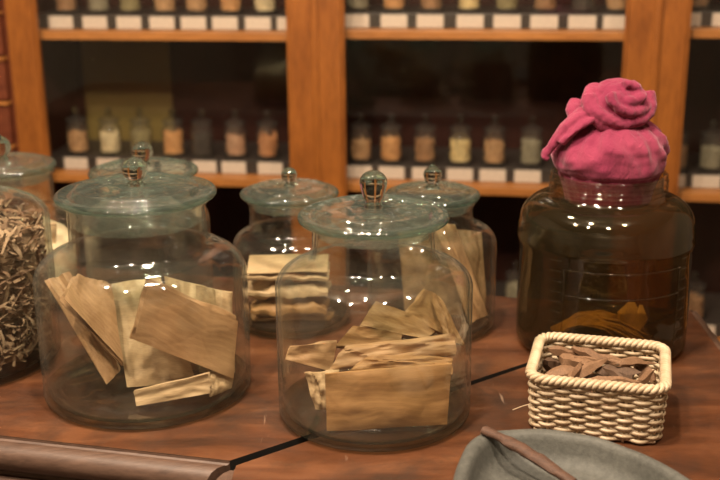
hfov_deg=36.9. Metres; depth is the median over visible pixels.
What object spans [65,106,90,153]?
glass jar
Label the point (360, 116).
glass jar
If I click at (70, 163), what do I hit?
label card
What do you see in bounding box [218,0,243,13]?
glass jar
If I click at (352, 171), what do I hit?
label card
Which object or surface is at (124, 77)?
board
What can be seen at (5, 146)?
glass jar
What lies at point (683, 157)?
grains
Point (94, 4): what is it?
grains
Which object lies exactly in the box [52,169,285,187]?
shelf
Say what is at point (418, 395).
piece
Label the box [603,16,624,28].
label card
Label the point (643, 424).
wicker basket
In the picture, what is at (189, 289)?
paper packet
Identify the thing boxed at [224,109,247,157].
glass jar
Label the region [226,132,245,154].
slices
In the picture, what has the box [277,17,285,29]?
label card
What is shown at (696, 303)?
grains
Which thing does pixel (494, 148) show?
chips
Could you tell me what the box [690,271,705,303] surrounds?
glass jar
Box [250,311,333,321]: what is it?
paper packet
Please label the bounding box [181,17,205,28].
label card
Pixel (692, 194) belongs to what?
shelf
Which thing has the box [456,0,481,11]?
glass jar
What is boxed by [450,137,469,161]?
slices
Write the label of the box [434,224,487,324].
paper packet
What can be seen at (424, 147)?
chips
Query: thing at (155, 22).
label card
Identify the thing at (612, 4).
grains
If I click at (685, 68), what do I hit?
display cabinet
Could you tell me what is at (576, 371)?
chip
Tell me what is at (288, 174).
glass jar
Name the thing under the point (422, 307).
paper packet
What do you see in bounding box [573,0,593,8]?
grains
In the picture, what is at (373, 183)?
glass jar
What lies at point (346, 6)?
glass jar
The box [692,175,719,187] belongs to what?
label card
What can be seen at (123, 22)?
label card
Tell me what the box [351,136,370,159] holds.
chips
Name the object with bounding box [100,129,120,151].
chips
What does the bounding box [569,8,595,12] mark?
glass jar
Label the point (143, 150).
glass jar
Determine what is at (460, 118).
glass jar
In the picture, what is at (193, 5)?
grains
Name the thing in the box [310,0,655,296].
display cabinet
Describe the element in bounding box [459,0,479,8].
chips
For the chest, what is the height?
2.150 m
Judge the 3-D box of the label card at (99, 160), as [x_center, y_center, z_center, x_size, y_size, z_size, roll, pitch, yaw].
[-0.662,-0.200,2.847,0.065,0.031,0.002,2,17,9]
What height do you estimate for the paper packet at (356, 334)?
0.036 m
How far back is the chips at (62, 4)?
2.76 m
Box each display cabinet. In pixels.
[4,0,314,281]
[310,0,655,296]
[649,0,719,341]
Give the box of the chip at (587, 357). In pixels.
[574,356,657,365]
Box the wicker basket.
[512,332,671,443]
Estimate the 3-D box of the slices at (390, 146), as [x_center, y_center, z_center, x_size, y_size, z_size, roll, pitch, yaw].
[0.079,-0.236,2.750,0.051,0.059,0.051,-1,16,0]
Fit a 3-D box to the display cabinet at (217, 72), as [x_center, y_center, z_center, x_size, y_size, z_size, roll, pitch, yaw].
[-0.465,-0.470,2.814,0.778,2.190,0.370,2,17,9]
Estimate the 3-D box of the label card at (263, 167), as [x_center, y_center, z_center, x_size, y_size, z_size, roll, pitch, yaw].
[-0.231,-0.184,2.781,0.065,0.031,0.002,2,17,9]
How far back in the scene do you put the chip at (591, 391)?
1.29 m
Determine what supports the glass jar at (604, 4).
in the display cabinet at (514, 75)
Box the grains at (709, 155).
[700,144,719,168]
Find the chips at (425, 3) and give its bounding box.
[421,0,441,7]
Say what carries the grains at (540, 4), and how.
in the glass jar at (533, 4)
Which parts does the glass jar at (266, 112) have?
knob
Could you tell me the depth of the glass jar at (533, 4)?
2.60 m
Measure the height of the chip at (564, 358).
0.020 m
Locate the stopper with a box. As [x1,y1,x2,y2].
[541,78,669,205]
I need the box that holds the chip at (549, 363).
[542,357,560,370]
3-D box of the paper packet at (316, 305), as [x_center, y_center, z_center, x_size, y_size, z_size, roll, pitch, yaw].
[-0.107,0.099,1.642,0.122,0.033,0.050,-1,16,0]
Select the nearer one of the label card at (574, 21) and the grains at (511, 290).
the label card at (574, 21)
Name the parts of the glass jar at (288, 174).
knob, lid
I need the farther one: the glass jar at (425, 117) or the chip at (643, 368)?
the glass jar at (425, 117)
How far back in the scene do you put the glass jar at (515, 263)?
2.78 m
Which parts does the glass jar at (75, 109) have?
knob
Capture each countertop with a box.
[0,267,693,479]
[217,311,719,479]
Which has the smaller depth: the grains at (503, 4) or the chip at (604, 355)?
the chip at (604, 355)
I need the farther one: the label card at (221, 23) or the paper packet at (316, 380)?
the label card at (221, 23)
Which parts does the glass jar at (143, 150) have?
knob, lid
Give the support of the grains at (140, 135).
in the glass jar at (139, 111)
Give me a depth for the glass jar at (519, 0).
2.60 m
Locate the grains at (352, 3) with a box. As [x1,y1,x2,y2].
[348,0,367,7]
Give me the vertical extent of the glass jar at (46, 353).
0.359 m
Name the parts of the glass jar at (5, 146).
knob, lid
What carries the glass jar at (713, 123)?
in the display cabinet at (685, 68)
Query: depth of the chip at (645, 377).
1.29 m
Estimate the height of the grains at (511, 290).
0.056 m
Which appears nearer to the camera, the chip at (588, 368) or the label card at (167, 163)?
the chip at (588, 368)
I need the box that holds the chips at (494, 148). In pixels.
[484,139,504,162]
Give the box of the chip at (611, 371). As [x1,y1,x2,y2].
[602,367,624,377]
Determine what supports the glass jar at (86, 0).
in the display cabinet at (217, 72)
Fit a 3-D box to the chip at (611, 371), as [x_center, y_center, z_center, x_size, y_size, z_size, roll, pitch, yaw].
[0.305,0.161,1.288,0.009,0.014,0.044,-10,19,-28]
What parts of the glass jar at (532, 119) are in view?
knob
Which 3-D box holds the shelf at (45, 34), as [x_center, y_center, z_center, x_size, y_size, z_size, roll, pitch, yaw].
[-0.463,-0.546,2.812,0.743,0.021,0.298,2,17,9]
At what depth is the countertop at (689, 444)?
1.28 m
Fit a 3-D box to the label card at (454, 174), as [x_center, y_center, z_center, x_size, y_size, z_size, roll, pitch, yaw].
[0.250,-0.164,2.709,0.065,0.031,0.002,2,17,9]
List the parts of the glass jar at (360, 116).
knob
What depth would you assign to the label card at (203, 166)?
2.81 m
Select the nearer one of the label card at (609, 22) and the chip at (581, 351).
the chip at (581, 351)
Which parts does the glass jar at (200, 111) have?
knob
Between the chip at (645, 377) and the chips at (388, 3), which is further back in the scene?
the chips at (388, 3)
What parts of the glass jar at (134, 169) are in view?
knob, lid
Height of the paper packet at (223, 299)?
0.118 m
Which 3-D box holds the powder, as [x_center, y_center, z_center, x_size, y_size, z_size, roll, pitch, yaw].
[-0.562,0.029,1.743,0.202,0.120,0.202,-1,16,0]
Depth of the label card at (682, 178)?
2.63 m
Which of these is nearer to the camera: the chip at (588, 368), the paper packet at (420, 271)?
the chip at (588, 368)
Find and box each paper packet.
[40,222,56,243]
[44,271,120,384]
[59,274,122,365]
[111,277,193,386]
[133,372,211,405]
[164,276,205,369]
[196,285,234,372]
[206,368,232,396]
[245,254,329,281]
[245,280,330,299]
[250,296,329,316]
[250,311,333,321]
[285,340,336,369]
[305,369,338,409]
[330,333,455,369]
[336,326,401,348]
[349,354,452,374]
[360,301,435,338]
[398,229,461,314]
[405,289,463,345]
[431,292,461,345]
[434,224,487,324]
[457,229,485,315]
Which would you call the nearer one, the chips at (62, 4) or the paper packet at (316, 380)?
the paper packet at (316, 380)
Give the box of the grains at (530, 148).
[521,138,541,163]
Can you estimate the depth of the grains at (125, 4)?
2.73 m
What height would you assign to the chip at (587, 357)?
0.010 m
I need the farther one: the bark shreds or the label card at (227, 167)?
the label card at (227, 167)
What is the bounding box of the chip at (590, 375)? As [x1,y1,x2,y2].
[559,374,602,389]
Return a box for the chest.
[0,0,25,214]
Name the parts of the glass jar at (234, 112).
knob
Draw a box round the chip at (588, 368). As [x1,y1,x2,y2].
[578,358,607,377]
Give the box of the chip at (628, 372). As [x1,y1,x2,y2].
[595,365,640,378]
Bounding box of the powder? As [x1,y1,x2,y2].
[19,216,77,302]
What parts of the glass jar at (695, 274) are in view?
knob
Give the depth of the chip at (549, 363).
1.35 m
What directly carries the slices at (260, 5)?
in the glass jar at (276, 1)
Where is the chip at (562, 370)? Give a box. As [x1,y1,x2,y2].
[545,365,574,376]
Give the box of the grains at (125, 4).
[120,0,140,9]
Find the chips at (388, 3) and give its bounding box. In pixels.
[384,0,403,7]
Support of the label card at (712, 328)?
attached to the display cabinet at (685, 68)
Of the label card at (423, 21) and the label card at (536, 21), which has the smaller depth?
the label card at (536, 21)
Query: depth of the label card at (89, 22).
2.74 m
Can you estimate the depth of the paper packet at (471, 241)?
1.62 m
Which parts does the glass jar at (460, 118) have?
knob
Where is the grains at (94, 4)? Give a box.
[88,0,108,9]
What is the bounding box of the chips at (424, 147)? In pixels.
[415,135,434,160]
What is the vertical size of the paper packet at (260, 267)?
0.030 m
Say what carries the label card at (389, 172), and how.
attached to the display cabinet at (514, 75)
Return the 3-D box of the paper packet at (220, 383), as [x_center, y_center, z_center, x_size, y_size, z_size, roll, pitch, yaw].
[-0.178,0.177,1.386,0.040,0.038,0.019,-11,19,-31]
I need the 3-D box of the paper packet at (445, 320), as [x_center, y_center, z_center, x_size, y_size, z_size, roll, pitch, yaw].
[0.107,0.098,1.339,0.026,0.071,0.034,-16,22,-42]
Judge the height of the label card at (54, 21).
0.031 m
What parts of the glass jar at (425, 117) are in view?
knob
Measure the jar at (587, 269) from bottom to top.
0.252 m
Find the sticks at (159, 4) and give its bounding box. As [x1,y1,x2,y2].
[154,0,174,9]
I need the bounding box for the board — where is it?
[81,41,173,140]
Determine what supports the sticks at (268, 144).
in the glass jar at (266, 112)
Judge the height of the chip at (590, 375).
0.019 m
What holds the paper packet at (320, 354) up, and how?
in the glass jar at (373, 183)
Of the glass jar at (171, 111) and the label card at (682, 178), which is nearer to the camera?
the label card at (682, 178)
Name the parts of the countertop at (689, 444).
moulding, moulding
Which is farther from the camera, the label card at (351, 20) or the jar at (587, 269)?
the label card at (351, 20)
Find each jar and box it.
[0,135,60,384]
[0,136,81,312]
[33,156,250,429]
[54,1,79,13]
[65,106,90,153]
[83,141,212,287]
[86,0,111,13]
[97,107,120,155]
[118,0,141,13]
[129,108,153,148]
[161,108,184,154]
[190,109,214,156]
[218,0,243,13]
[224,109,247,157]
[232,167,349,338]
[252,1,277,14]
[256,110,279,156]
[275,170,472,451]
[345,6,369,11]
[349,113,372,160]
[367,164,496,343]
[379,113,402,162]
[413,114,436,163]
[448,115,471,164]
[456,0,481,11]
[481,115,505,165]
[494,0,519,11]
[504,261,517,288]
[516,166,696,366]
[518,116,543,166]
[532,4,556,11]
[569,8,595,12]
[603,4,624,12]
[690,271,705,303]
[698,120,718,169]
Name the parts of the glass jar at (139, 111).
knob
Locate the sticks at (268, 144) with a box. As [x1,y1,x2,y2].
[258,131,277,155]
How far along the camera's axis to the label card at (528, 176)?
2.68 m
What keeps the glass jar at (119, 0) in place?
in the display cabinet at (217, 72)
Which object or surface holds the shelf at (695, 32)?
attached to the display cabinet at (685, 68)
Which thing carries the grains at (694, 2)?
in the glass jar
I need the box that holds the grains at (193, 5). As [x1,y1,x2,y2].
[186,0,206,10]
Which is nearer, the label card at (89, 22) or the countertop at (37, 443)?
the countertop at (37, 443)
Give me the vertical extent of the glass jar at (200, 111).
0.127 m
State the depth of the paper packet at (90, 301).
1.35 m
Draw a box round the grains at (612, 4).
[606,0,625,8]
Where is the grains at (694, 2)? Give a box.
[692,0,708,5]
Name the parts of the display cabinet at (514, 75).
door, panel, door frame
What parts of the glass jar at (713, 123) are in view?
knob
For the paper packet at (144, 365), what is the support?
in the glass jar at (134, 169)
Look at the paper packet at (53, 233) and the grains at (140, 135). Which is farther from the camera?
the grains at (140, 135)
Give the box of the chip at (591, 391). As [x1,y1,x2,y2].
[557,391,631,411]
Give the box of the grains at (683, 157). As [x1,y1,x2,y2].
[680,144,686,167]
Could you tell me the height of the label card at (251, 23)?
0.031 m
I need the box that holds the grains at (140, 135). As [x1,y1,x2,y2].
[131,129,150,146]
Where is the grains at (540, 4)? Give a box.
[534,0,555,8]
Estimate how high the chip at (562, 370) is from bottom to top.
0.020 m
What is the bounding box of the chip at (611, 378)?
[587,376,641,383]
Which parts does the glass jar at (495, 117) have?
knob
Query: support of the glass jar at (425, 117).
in the display cabinet at (514, 75)
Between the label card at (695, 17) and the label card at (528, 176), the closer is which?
the label card at (695, 17)
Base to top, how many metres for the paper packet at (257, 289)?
0.033 m
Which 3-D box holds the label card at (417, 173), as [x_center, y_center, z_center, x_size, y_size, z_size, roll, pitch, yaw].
[0.164,-0.167,2.722,0.065,0.031,0.002,2,17,9]
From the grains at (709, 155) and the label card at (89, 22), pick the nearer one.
the grains at (709, 155)
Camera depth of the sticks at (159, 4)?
2.72 m
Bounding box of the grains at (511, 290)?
[506,281,516,297]
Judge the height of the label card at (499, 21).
0.031 m
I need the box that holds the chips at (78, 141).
[67,129,87,150]
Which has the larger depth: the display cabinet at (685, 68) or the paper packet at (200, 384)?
the display cabinet at (685, 68)
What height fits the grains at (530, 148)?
0.058 m
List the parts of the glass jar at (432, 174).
lid, knob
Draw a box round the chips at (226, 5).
[220,0,240,10]
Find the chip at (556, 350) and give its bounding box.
[546,346,578,355]
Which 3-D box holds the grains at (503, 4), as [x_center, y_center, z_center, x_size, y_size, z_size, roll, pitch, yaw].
[0.355,-0.588,2.601,0.051,0.058,0.051,-1,16,0]
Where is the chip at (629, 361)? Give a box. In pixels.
[615,356,648,366]
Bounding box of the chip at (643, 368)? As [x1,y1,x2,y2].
[633,364,656,382]
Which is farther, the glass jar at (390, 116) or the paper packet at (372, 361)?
the glass jar at (390, 116)
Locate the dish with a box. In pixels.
[453,429,689,479]
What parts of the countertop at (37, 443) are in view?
moulding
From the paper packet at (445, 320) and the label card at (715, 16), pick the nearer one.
the paper packet at (445, 320)
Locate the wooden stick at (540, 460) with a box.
[481,426,576,479]
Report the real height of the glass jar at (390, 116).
0.127 m
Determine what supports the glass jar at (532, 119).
in the display cabinet at (514, 75)
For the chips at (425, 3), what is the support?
in the glass jar
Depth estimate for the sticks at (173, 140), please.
2.82 m
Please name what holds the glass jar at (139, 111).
in the display cabinet at (217, 72)
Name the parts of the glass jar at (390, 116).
knob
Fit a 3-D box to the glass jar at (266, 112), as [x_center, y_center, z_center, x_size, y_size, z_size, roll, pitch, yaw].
[-0.239,-0.273,2.791,0.064,0.127,0.064,-11,20,-32]
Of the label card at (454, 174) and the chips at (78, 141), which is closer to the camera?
the label card at (454, 174)
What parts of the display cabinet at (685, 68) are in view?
door, panel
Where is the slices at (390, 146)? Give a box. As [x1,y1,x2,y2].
[381,135,400,159]
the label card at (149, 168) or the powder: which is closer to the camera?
the powder
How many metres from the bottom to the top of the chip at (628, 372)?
0.015 m
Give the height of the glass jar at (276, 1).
0.127 m
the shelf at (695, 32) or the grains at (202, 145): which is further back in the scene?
the grains at (202, 145)
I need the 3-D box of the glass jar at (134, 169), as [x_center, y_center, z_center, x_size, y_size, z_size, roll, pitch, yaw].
[-0.280,0.045,1.385,0.279,0.310,0.279,-3,17,-7]
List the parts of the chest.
drawer, drawer, drawer, drawer, drawer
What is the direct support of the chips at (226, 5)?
in the glass jar at (241, 0)
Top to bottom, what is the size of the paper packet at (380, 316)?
0.053 m
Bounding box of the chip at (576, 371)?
[568,361,581,377]
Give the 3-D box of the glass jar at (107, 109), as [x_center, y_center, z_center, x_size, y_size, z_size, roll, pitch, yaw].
[-0.662,-0.289,2.855,0.064,0.127,0.064,0,17,3]
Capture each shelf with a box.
[39,29,286,40]
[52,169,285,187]
[345,28,623,40]
[347,178,553,195]
[677,187,719,201]
[690,27,719,38]
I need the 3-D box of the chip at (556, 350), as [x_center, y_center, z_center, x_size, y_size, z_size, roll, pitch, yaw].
[0.260,0.141,1.368,0.050,0.017,0.011,1,17,5]
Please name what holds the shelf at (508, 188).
attached to the display cabinet at (514, 75)
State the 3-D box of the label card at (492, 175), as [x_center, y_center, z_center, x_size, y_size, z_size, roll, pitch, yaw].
[0.331,-0.161,2.696,0.065,0.031,0.002,2,17,9]
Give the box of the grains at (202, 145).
[192,131,212,154]
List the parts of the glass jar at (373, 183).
knob, lid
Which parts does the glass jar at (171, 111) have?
knob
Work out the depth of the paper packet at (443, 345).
1.30 m
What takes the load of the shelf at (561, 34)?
attached to the display cabinet at (514, 75)
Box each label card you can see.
[48,16,72,28]
[64,157,87,168]
[82,16,106,28]
[96,158,120,169]
[116,16,141,28]
[147,161,152,170]
[149,17,174,28]
[161,160,185,171]
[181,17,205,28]
[192,161,216,172]
[212,17,237,29]
[221,161,245,173]
[245,17,270,29]
[258,162,282,174]
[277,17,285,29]
[345,14,368,26]
[347,166,371,177]
[379,166,403,178]
[381,15,406,27]
[412,167,425,179]
[417,15,443,27]
[447,168,472,180]
[456,15,483,27]
[479,169,505,181]
[493,15,520,27]
[514,170,540,182]
[530,15,557,28]
[568,15,595,28]
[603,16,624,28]
[678,175,685,186]
[691,13,700,25]
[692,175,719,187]
[707,325,714,334]
[711,13,719,25]
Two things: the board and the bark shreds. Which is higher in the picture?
the board
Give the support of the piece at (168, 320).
in the glass jar at (134, 169)
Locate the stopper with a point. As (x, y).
(607, 138)
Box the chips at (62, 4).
[56,0,76,9]
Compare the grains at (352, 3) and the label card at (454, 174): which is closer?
the grains at (352, 3)
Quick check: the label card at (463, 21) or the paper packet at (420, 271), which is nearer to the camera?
the paper packet at (420, 271)
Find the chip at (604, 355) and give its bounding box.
[600,354,620,359]
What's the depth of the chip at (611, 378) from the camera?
1.28 m
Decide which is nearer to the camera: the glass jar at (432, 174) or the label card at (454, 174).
the glass jar at (432, 174)
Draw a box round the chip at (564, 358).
[557,353,590,366]
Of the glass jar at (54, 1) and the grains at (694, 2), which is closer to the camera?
the grains at (694, 2)
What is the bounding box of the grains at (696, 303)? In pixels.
[689,292,703,316]
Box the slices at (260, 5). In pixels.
[254,0,274,10]
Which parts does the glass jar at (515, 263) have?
knob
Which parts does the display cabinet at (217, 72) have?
door, panel, panel, door frame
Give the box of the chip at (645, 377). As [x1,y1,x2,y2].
[637,369,654,383]
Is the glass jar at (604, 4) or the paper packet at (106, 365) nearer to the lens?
the paper packet at (106, 365)
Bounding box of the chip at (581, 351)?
[571,346,612,364]
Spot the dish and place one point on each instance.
(584, 457)
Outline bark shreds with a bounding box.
[0,197,53,370]
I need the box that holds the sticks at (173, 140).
[163,129,183,153]
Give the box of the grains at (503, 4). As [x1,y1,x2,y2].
[497,0,517,8]
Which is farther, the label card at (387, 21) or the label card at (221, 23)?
the label card at (221, 23)
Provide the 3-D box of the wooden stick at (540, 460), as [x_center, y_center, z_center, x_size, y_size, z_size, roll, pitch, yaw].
[0.179,0.231,1.156,0.017,0.024,0.125,-15,22,-40]
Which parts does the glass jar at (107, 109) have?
knob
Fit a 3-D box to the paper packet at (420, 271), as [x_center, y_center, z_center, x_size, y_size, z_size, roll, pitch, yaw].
[0.106,0.049,1.641,0.096,0.131,0.035,-1,16,0]
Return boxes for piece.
[129,277,237,378]
[325,363,451,430]

